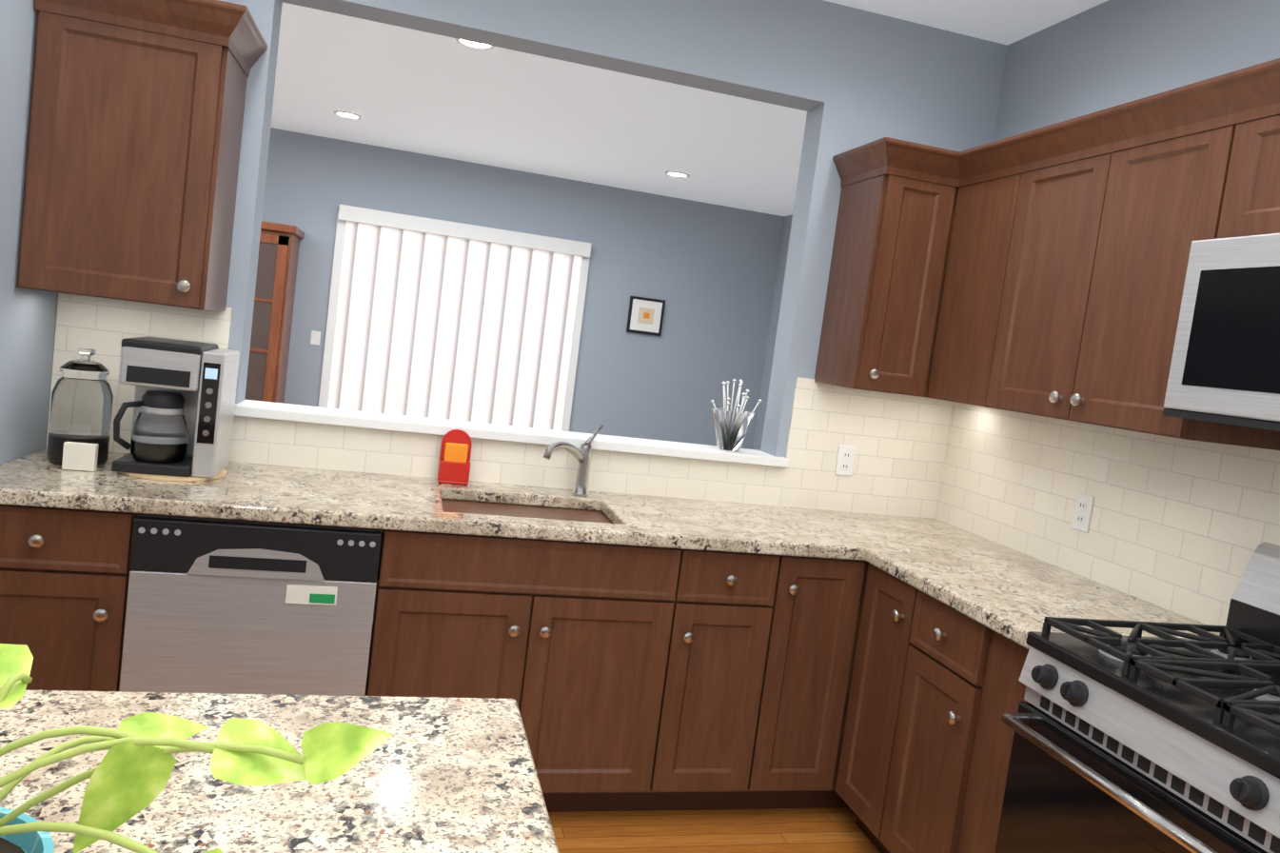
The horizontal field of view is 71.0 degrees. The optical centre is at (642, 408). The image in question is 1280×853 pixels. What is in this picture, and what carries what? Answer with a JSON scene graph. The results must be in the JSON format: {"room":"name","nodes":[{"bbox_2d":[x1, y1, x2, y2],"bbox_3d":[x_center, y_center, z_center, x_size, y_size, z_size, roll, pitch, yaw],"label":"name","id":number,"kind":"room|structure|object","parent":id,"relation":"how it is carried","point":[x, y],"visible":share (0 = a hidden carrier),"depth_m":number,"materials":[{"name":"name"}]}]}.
{"room":"kitchen","nodes":[
{"label":"kitchen","id":0,"kind":"room"},
{"bbox_2d":[0,0,58,464],"bbox_3d":[-1.754,-0.321,2.372,0.124,2.780,0.746,6,4,-15],"label":"wall","id":1,"kind":"structure","parent":0,"point":[28,320],"depth_m":2.42,"materials":[{"name":"grey paint"}]},
{"bbox_2d":[261,127,783,449],"bbox_3d":[-1.721,-0.703,7.665,6.200,2.780,0.150,6,4,-15],"label":"wall","id":2,"kind":"structure","parent":0,"point":[712,275],"depth_m":7.94,"materials":[{"name":"grey paint"}]},
{"bbox_2d":[310,330,320,345],"bbox_3d":[-2.677,-0.576,7.346,0.075,0.115,0.006,6,4,-15],"label":"switch plate","id":3,"kind":"object","parent":2,"relation":"attached to","point":[315,338],"visible":1,"depth_m":7.34,"materials":[{"name":"white paint"}]},
{"bbox_2d":[318,204,591,431],"bbox_3d":[-1.589,-0.418,7.604,2.100,2.260,0.088,6,4,-15],"label":"window blinds","id":4,"kind":"object","parent":2,"relation":"attached to","point":[436,318],"visible":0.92,"depth_m":7.58,"materials":[{"name":"white paint"}]},
{"bbox_2d":[626,295,665,335],"bbox_3d":[0.028,-0.824,8.011,0.320,0.320,0.031,6,4,-15],"label":"picture frame","id":5,"kind":"object","parent":2,"relation":"attached to","point":[645,315],"visible":1,"depth_m":8.00,"materials":[{"name":"white paper"}]},
{"bbox_2d":[46,0,1007,695],"bbox_3d":[-0.282,-0.196,3.234,3.426,2.780,0.150,6,4,-15],"label":"wall","id":6,"kind":"structure","parent":0,"point":[846,78],"depth_m":3.26,"materials":[{"name":"grey paint"}]},
{"bbox_2d":[16,0,267,310],"bbox_3d":[-1.434,-0.731,2.600,0.521,0.840,0.380,6,4,-15],"label":"upper cabinet","id":7,"kind":"object","parent":6,"relation":"attached to","point":[135,128],"visible":1,"depth_m":2.47,"materials":[{"name":"brown wood"}]},
{"bbox_2d":[46,292,952,518],"bbox_3d":[-0.302,0.036,3.171,3.150,0.495,0.008,6,4,-15],"label":"backsplash","id":8,"kind":"structure","parent":6,"relation":"attached to","point":[898,442],"depth_m":3.26,"materials":[{"name":"beige tile"}]},
{"bbox_2d":[234,399,787,467],"bbox_3d":[-0.424,0.095,3.220,1.975,0.034,0.205,6,4,-15],"label":"sill","id":9,"kind":"structure","parent":6,"relation":"attached to","point":[251,408],"depth_m":3.13,"materials":[{"name":"white paint"}]},
{"bbox_2d":[710,378,761,451],"bbox_3d":[0.351,0.023,3.417,0.199,0.272,0.164,6,4,-15],"label":"vase","id":10,"kind":"object","parent":9,"relation":"on","point":[731,426],"visible":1,"depth_m":3.38,"materials":[{"name":"silver glass"}]},
{"bbox_2d":[834,444,855,475],"bbox_3d":[0.783,0.201,3.462,0.072,0.116,0.008,6,4,-15],"label":"electrical outlet","id":11,"kind":"object","parent":6,"relation":"attached to","point":[845,459],"visible":1,"depth_m":3.46,"materials":[{"name":"white paint"}]},
{"bbox_2d":[814,160,940,394],"bbox_3d":[0.890,-0.446,3.262,0.310,0.765,0.330,6,4,-15],"label":"upper cabinet","id":12,"kind":"object","parent":6,"relation":"attached to","point":[887,209],"depth_m":3.11,"materials":[{"name":"brown wood"}]},
{"bbox_2d":[270,0,1107,216],"bbox_3d":[-5.085,-2.275,3.413,18.000,0.100,16.000,6,4,-15],"label":"ceiling","id":13,"kind":"structure","parent":0,"point":[409,89],"depth_m":5.39,"materials":[{"name":"white paint"}]},
{"bbox_2d":[333,110,362,118],"bbox_3d":[-2.051,-2.040,6.244,0.196,0.009,0.196,6,4,-15],"label":"recessed light","id":14,"kind":"object","parent":13,"relation":"in","point":[346,114],"visible":0.98,"depth_m":6.23,"materials":[{"name":"white paint"}]},
{"bbox_2d":[454,38,494,49],"bbox_3d":[-0.792,-1.735,4.251,0.196,0.009,0.196,6,4,-15],"label":"recessed light","id":15,"kind":"object","parent":13,"relation":"in","point":[470,44],"visible":0.52,"depth_m":4.29,"materials":[{"name":"white paint"}]},
{"bbox_2d":[664,170,689,177],"bbox_3d":[0.265,-1.792,6.874,0.196,0.009,0.196,6,4,-15],"label":"recessed light","id":16,"kind":"object","parent":13,"relation":"in","point":[676,173],"visible":0.94,"depth_m":6.86,"materials":[{"name":"white paint"}]},
{"bbox_2d":[548,807,881,852],"bbox_3d":[-5.444,0.550,3.619,18.000,0.050,16.000,6,4,-15],"label":"floor","id":17,"kind":"structure","parent":0,"point":[806,830],"depth_m":2.77,"materials":[{"name":"brown wood"}]},
{"bbox_2d":[0,504,182,690],"bbox_3d":[-1.631,0.644,2.571,0.410,0.875,0.618,6,4,-15],"label":"base cabinet","id":18,"kind":"object","parent":17,"relation":"on","point":[65,576],"depth_m":2.28,"materials":[{"name":"brown wood"}]},
{"bbox_2d":[118,513,383,695],"bbox_3d":[-1.135,0.705,2.695,0.612,0.859,0.624,6,4,-15],"label":"dishwasher","id":19,"kind":"object","parent":17,"relation":"on","point":[213,605],"visible":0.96,"depth_m":2.38,"materials":[{"name":"grey metal"}]},
{"bbox_2d":[244,220,304,403],"bbox_3d":[-3.458,-0.474,6.874,1.400,2.005,0.540,6,4,-15],"label":"hutch","id":20,"kind":"object","parent":17,"relation":"on","point":[273,309],"visible":0.12,"depth_m":6.77,"materials":[{"name":"brown wood"}]},
{"bbox_2d":[0,689,558,852],"bbox_3d":[-1.017,0.893,-0.059,2.248,0.915,2.388,6,4,-15],"label":"kitchen island","id":21,"kind":"object","parent":17,"relation":"on","point":[442,775],"visible":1,"depth_m":1.03,"materials":[{"name":"beige stone"}]},
{"bbox_3d":[-0.591,0.431,0.541,0.583,0.018,0.493,6,4,-15],"label":"cutting board","id":22,"kind":"object","parent":21,"relation":"on","visible":0},
{"bbox_2d":[0,643,393,852],"bbox_3d":[-0.399,0.282,0.589,0.443,0.326,0.371,6,4,-15],"label":"pothos plant","id":23,"kind":"object","parent":22,"relation":"on","point":[129,775],"visible":1,"depth_m":0.63,"materials":[{"name":"green plant"}]},
{"bbox_2d":[366,496,708,811],"bbox_3d":[-0.396,0.776,2.907,0.924,0.875,0.618,6,4,-15],"label":"base cabinet","id":24,"kind":"object","parent":17,"relation":"on","point":[643,653],"depth_m":2.64,"materials":[{"name":"brown wood"}]},
{"bbox_2d":[0,447,1043,561],"bbox_3d":[-0.257,0.332,2.883,3.148,0.040,0.643,6,4,-15],"label":"countertop","id":25,"kind":"structure","parent":24,"relation":"on","point":[248,492],"depth_m":2.67,"materials":[{"name":"beige stone"}]},
{"bbox_2d":[46,347,113,465],"bbox_3d":[-1.619,-0.010,2.593,0.152,0.336,0.152,6,4,-15],"label":"glass jar","id":26,"kind":"object","parent":25,"relation":"on","point":[81,403],"visible":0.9,"depth_m":2.54,"materials":[{"name":"clear glass"}]},
{"bbox_2d":[61,441,98,471],"bbox_3d":[-1.569,0.135,2.505,0.080,0.075,0.025,6,4,-15],"label":"box","id":27,"kind":"object","parent":25,"relation":"on","point":[81,456],"visible":1,"depth_m":2.49,"materials":[{"name":"beige"}]},
{"bbox_2d":[111,335,239,481],"bbox_3d":[-1.356,-0.002,2.626,0.286,0.381,0.284,6,4,-15],"label":"coffee maker","id":28,"kind":"object","parent":25,"relation":"on","point":[183,404],"visible":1,"depth_m":2.54,"materials":[{"name":"silver plastic"}]},
{"bbox_2d":[437,429,471,485],"bbox_3d":[-0.631,0.163,3.027,0.100,0.180,0.056,6,4,-15],"label":"sponge holder","id":29,"kind":"object","parent":25,"relation":"on","point":[454,465],"visible":0.96,"depth_m":3.01,"materials":[{"name":"red plastic"}]},
{"bbox_2d":[542,424,603,495],"bbox_3d":[-0.242,0.176,3.065,0.226,0.247,0.178,6,4,-15],"label":"faucet","id":30,"kind":"object","parent":25,"relation":"on","point":[582,455],"visible":1,"depth_m":3.10,"materials":[{"name":"silver metal"}]},
{"bbox_2d":[673,553,761,809],"bbox_3d":[0.142,0.834,3.053,0.445,0.875,0.618,6,4,-15],"label":"base cabinet","id":31,"kind":"object","parent":17,"relation":"on","point":[730,580],"depth_m":2.76,"materials":[{"name":"brown wood"}]},
{"bbox_2d":[727,550,871,808],"bbox_3d":[0.427,0.867,3.096,0.379,0.875,0.685,6,4,-15],"label":"base cabinet","id":32,"kind":"object","parent":17,"relation":"on","point":[799,620],"depth_m":2.83,"materials":[{"name":"brown wood"}]},
{"bbox_2d":[864,546,1220,652],"bbox_3d":[1.114,0.533,2.525,0.663,0.040,0.795,6,4,-15],"label":"countertop","id":33,"kind":"structure","parent":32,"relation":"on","point":[1013,598],"depth_m":2.48,"materials":[{"name":"beige stone"}]},
{"bbox_2d":[822,561,925,852],"bbox_3d":[0.974,0.959,2.791,0.704,0.875,0.368,6,4,-15],"label":"base cabinet","id":34,"kind":"object","parent":17,"relation":"on","point":[887,613],"depth_m":2.73,"materials":[{"name":"brown wood"}]},
{"bbox_2d":[886,595,985,852],"bbox_3d":[1.069,0.988,2.557,0.638,0.875,0.384,6,4,-15],"label":"base cabinet","id":35,"kind":"object","parent":17,"relation":"on","point":[950,653],"depth_m":2.42,"materials":[{"name":"brown wood"}]},
{"bbox_2d":[947,630,1027,852],"bbox_3d":[1.142,1.018,2.277,0.638,0.875,0.205,6,4,-15],"label":"base cabinet","id":36,"kind":"object","parent":17,"relation":"on","point":[998,690],"depth_m":2.23,"materials":[{"name":"brown wood"}]},
{"bbox_2d":[994,542,1279,852],"bbox_3d":[1.210,0.911,1.782,0.706,1.174,0.755,6,4,-15],"label":"range","id":37,"kind":"object","parent":17,"relation":"on","point":[1164,740],"visible":1,"depth_m":1.80,"materials":[{"name":"black metal"}]},
{"bbox_2d":[752,214,792,450],"bbox_3d":[1.773,-0.151,6.190,0.150,2.780,4.500,6,4,-15],"label":"wall","id":38,"kind":"structure","parent":0,"point":[785,230],"depth_m":8.26,"materials":[{"name":"grey paint"}]},
{"bbox_2d":[938,0,1279,624],"bbox_3d":[2.085,0.296,0.612,0.150,2.780,6.486,6,4,-15],"label":"wall","id":39,"kind":"structure","parent":0,"point":[1108,54],"depth_m":2.88,"materials":[{"name":"grey paint"}]},
{"bbox_2d":[909,149,1035,408],"bbox_3d":[1.222,-0.384,2.991,0.400,0.765,0.408,6,4,-15],"label":"upper cabinet","id":40,"kind":"object","parent":39,"relation":"attached to","point":[978,224],"depth_m":2.98,"materials":[{"name":"brown wood"}]},
{"bbox_2d":[1070,492,1094,532],"bbox_3d":[1.386,0.328,2.830,0.008,0.116,0.072,6,4,-15],"label":"electrical outlet","id":41,"kind":"object","parent":39,"relation":"attached to","point":[1082,512],"visible":1,"depth_m":2.83,"materials":[{"name":"white paint"}]},
{"bbox_2d":[935,401,1279,625],"bbox_3d":[1.812,0.444,1.254,0.008,0.495,4.828,6,4,-15],"label":"backsplash","id":42,"kind":"structure","parent":39,"relation":"attached to","point":[1185,527],"depth_m":2.69,"materials":[{"name":"beige tile"}]},
{"bbox_2d":[997,103,1279,450],"bbox_3d":[1.386,-0.328,2.501,0.330,0.765,0.753,6,4,-15],"label":"upper cabinet","id":43,"kind":"object","parent":39,"relation":"attached to","point":[1041,271],"depth_m":2.38,"materials":[{"name":"brown wood"}]},
{"bbox_2d":[1214,92,1279,238],"bbox_3d":[1.605,-0.478,1.755,0.330,0.305,0.764,6,4,-15],"label":"upper cabinet","id":44,"kind":"object","parent":39,"relation":"attached to","point":[1250,196],"depth_m":2.01,"materials":[{"name":"brown wood"}]},
{"bbox_2d":[1162,233,1279,431],"bbox_3d":[1.495,-0.129,1.763,0.466,0.406,0.756,6,4,-15],"label":"microwave","id":45,"kind":"object","parent":44,"relation":"attached to","point":[1225,365],"visible":1,"depth_m":1.94,"materials":[{"name":"silver metal"}]}
]}

